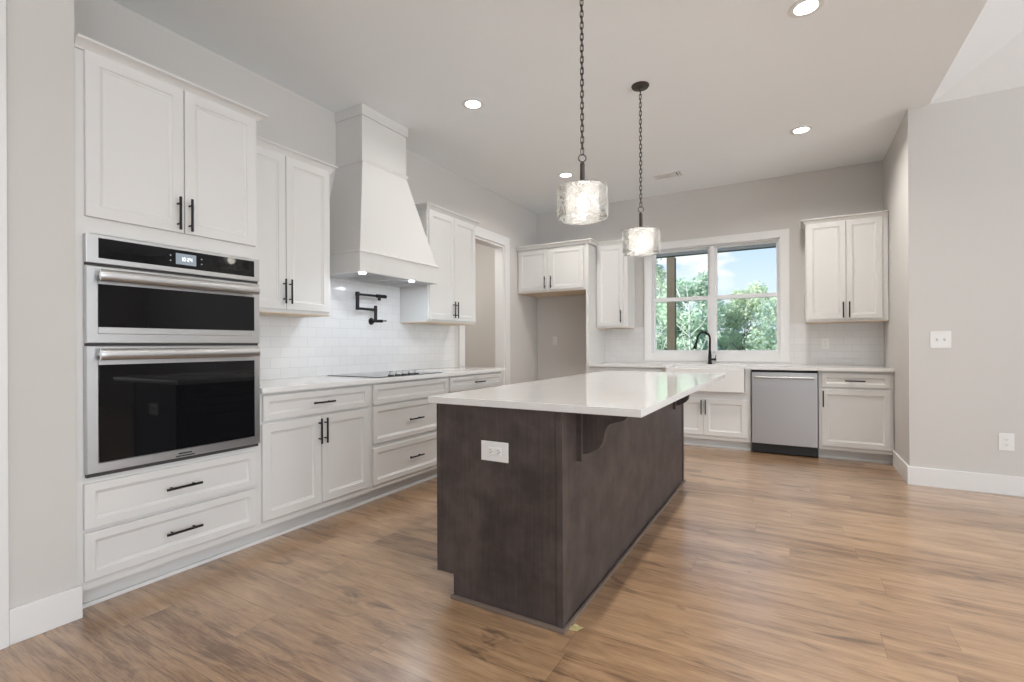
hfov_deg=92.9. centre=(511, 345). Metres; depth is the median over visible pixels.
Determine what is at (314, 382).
countertop
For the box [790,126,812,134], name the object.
recessed light
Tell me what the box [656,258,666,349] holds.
tree
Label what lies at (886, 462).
trim
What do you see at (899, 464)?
baseboard
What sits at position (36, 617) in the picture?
baseboard
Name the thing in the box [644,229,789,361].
window
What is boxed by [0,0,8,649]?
trim
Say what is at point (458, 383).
base cabinet
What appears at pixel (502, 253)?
trim
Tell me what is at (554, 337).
wall outlet
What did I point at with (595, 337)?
panel
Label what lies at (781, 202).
wall
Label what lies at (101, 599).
trim
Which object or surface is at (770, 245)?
beam
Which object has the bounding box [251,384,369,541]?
base cabinet
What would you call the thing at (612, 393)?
island countertop
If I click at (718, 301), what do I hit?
tree
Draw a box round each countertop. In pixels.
[260,367,505,393]
[428,371,724,417]
[588,362,894,371]
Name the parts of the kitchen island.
panel, shoe moulding, bracket plate, panel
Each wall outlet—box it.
[553,336,556,344]
[998,433,1014,450]
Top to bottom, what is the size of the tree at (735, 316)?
6.554 m
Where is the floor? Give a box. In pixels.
[0,445,1023,681]
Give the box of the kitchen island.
[437,395,689,634]
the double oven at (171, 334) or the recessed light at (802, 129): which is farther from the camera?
the recessed light at (802, 129)
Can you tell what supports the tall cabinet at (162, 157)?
on the floor
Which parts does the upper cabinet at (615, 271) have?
door, underside panel, crown moulding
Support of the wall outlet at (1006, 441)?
attached to the wall at (975, 144)
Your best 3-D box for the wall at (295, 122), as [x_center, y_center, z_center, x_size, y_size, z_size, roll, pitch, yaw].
[-1.059,-0.377,4.758,0.130,3.048,5.466,0,0,30]
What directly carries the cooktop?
in the countertop at (314, 382)
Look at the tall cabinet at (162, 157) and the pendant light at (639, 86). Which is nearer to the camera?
the tall cabinet at (162, 157)
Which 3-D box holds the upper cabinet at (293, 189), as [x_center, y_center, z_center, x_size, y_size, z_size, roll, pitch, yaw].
[-1.609,-0.751,3.297,0.388,1.082,0.763,0,0,30]
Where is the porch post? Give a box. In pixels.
[667,257,676,349]
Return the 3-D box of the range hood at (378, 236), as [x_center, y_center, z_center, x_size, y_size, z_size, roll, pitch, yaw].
[-1.097,-1.218,4.080,0.492,1.364,0.922,0,0,30]
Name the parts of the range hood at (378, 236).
waist trim, apron trim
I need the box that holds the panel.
[586,244,604,373]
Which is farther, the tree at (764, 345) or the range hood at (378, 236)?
the tree at (764, 345)
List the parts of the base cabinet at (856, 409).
drawer, handle, door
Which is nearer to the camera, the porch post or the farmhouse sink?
the farmhouse sink
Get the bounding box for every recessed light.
[462,98,483,109]
[558,172,573,177]
[788,0,824,17]
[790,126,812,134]
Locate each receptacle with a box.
[488,447,492,454]
[495,448,500,455]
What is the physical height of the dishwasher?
0.860 m
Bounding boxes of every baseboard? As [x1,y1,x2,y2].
[9,585,82,645]
[893,450,908,482]
[907,466,1023,496]
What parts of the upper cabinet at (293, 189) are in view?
door, handle, handle, underside panel, crown moulding, door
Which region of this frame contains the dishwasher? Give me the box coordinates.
[751,370,817,456]
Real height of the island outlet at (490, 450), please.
0.085 m
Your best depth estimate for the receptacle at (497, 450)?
2.08 m
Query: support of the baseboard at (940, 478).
attached to the wall at (975, 144)
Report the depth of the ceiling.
3.43 m
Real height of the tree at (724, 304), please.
6.009 m
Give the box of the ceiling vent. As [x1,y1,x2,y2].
[652,170,682,179]
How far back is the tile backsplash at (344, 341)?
4.09 m
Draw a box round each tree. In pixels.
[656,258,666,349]
[656,280,677,349]
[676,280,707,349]
[686,300,748,349]
[717,281,776,349]
[717,304,743,337]
[742,297,776,349]
[758,297,776,337]
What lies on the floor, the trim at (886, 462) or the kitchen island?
the kitchen island
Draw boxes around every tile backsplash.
[258,278,453,379]
[605,322,883,365]
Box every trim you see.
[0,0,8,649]
[83,475,436,608]
[458,226,509,385]
[684,443,890,463]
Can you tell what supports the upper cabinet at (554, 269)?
attached to the wall at (781, 202)
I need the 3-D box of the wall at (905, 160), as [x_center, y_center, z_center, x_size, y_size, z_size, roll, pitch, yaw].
[3.595,-0.399,4.475,0.120,3.048,1.282,0,0,30]
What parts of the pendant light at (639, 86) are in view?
chain, lamp shade, bulb, stem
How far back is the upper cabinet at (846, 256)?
4.93 m
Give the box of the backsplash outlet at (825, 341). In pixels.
[822,338,828,348]
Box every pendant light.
[557,0,607,224]
[622,81,659,256]
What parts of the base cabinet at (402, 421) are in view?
drawer, drawer, drawer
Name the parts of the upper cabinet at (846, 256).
door, crown moulding, underside panel, door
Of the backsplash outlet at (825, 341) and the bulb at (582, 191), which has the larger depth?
the backsplash outlet at (825, 341)
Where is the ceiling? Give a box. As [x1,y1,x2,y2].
[112,0,1023,213]
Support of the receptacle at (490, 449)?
attached to the island outlet at (490, 450)
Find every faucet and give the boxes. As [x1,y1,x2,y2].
[693,331,716,363]
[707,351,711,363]
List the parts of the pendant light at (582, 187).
chain, stem, lamp shade, bulb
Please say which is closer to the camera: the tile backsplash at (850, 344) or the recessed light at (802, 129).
the recessed light at (802, 129)
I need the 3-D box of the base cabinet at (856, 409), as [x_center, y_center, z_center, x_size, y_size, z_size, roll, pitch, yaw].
[3.444,0.688,4.926,0.594,0.876,0.656,0,0,30]
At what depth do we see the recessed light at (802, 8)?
2.75 m
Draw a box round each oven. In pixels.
[83,233,259,477]
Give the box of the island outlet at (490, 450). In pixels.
[481,440,507,462]
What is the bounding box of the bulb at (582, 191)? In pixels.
[579,187,585,194]
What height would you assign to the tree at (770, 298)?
6.184 m
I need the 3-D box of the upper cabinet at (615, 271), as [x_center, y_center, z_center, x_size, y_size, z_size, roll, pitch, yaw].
[1.354,-0.773,6.292,0.453,1.106,0.388,0,0,30]
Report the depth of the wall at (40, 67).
1.96 m
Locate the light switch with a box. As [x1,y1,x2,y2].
[930,331,950,347]
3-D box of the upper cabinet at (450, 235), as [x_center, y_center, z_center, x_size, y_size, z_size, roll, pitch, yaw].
[-0.705,-0.756,4.855,0.388,1.082,0.859,0,0,30]
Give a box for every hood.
[330,103,438,286]
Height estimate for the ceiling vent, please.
0.012 m
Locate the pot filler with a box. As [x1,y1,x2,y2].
[355,291,386,324]
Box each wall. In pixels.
[6,0,76,608]
[74,0,537,383]
[465,242,494,367]
[537,160,882,379]
[883,105,928,467]
[927,86,1023,476]
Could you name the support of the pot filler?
attached to the tile backsplash at (344, 341)
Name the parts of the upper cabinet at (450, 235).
underside panel, door, crown moulding, door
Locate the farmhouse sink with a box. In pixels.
[665,366,744,392]
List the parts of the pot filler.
arm, arm, spout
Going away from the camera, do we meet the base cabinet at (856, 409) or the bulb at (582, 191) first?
the bulb at (582, 191)
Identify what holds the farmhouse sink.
in the countertop at (603, 364)
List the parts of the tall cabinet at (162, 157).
door, drawer, drawer, crown moulding, handle, handle, handle, handle, door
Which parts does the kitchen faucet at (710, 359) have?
gooseneck spout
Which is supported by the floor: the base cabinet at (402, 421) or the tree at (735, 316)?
the base cabinet at (402, 421)
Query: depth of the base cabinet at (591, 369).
5.81 m
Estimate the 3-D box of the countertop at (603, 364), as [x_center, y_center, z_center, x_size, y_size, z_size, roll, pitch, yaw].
[2.401,0.238,5.538,3.014,0.032,0.644,0,0,30]
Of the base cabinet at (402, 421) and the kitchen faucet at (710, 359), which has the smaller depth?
the base cabinet at (402, 421)
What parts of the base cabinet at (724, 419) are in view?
door, door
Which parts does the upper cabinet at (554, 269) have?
door, underside panel, crown moulding, door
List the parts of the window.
sash, frame, sash, frame, sash, sash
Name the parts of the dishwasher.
towel bar handle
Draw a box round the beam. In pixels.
[656,243,775,258]
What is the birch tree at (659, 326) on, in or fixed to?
on the lawn
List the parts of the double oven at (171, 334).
dark gap trim, dark gap trim, control panel, microwave door, dark gap trim, door glass, control glass, door handle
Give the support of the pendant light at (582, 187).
hanging from the ceiling
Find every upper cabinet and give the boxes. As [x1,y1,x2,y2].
[257,136,338,317]
[400,202,480,325]
[515,238,597,297]
[596,238,636,328]
[800,210,888,323]
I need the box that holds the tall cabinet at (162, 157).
[74,33,267,603]
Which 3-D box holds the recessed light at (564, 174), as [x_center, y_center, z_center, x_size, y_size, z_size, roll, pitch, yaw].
[0.604,-1.905,5.449,0.176,0.007,0.176,0,0,30]
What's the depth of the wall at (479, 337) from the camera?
7.56 m
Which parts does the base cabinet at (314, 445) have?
door, drawer, handle, handle, handle, door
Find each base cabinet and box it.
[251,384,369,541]
[362,376,447,501]
[447,371,501,392]
[589,367,662,372]
[663,368,751,450]
[817,371,893,463]
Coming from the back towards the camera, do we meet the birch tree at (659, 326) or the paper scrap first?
the birch tree at (659, 326)
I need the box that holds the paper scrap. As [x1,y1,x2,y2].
[569,624,583,630]
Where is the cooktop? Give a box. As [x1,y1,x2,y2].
[327,370,441,377]
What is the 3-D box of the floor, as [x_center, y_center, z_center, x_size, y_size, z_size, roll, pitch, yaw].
[0.927,1.198,0.192,11.800,0.120,11.657,0,0,30]
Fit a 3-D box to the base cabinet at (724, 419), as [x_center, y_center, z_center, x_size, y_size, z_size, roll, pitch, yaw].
[2.271,0.693,5.606,0.903,0.876,0.656,0,0,30]
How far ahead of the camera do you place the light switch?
3.85 m
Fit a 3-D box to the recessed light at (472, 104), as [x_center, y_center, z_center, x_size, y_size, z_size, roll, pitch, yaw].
[-0.308,-1.901,3.838,0.176,0.007,0.176,0,0,30]

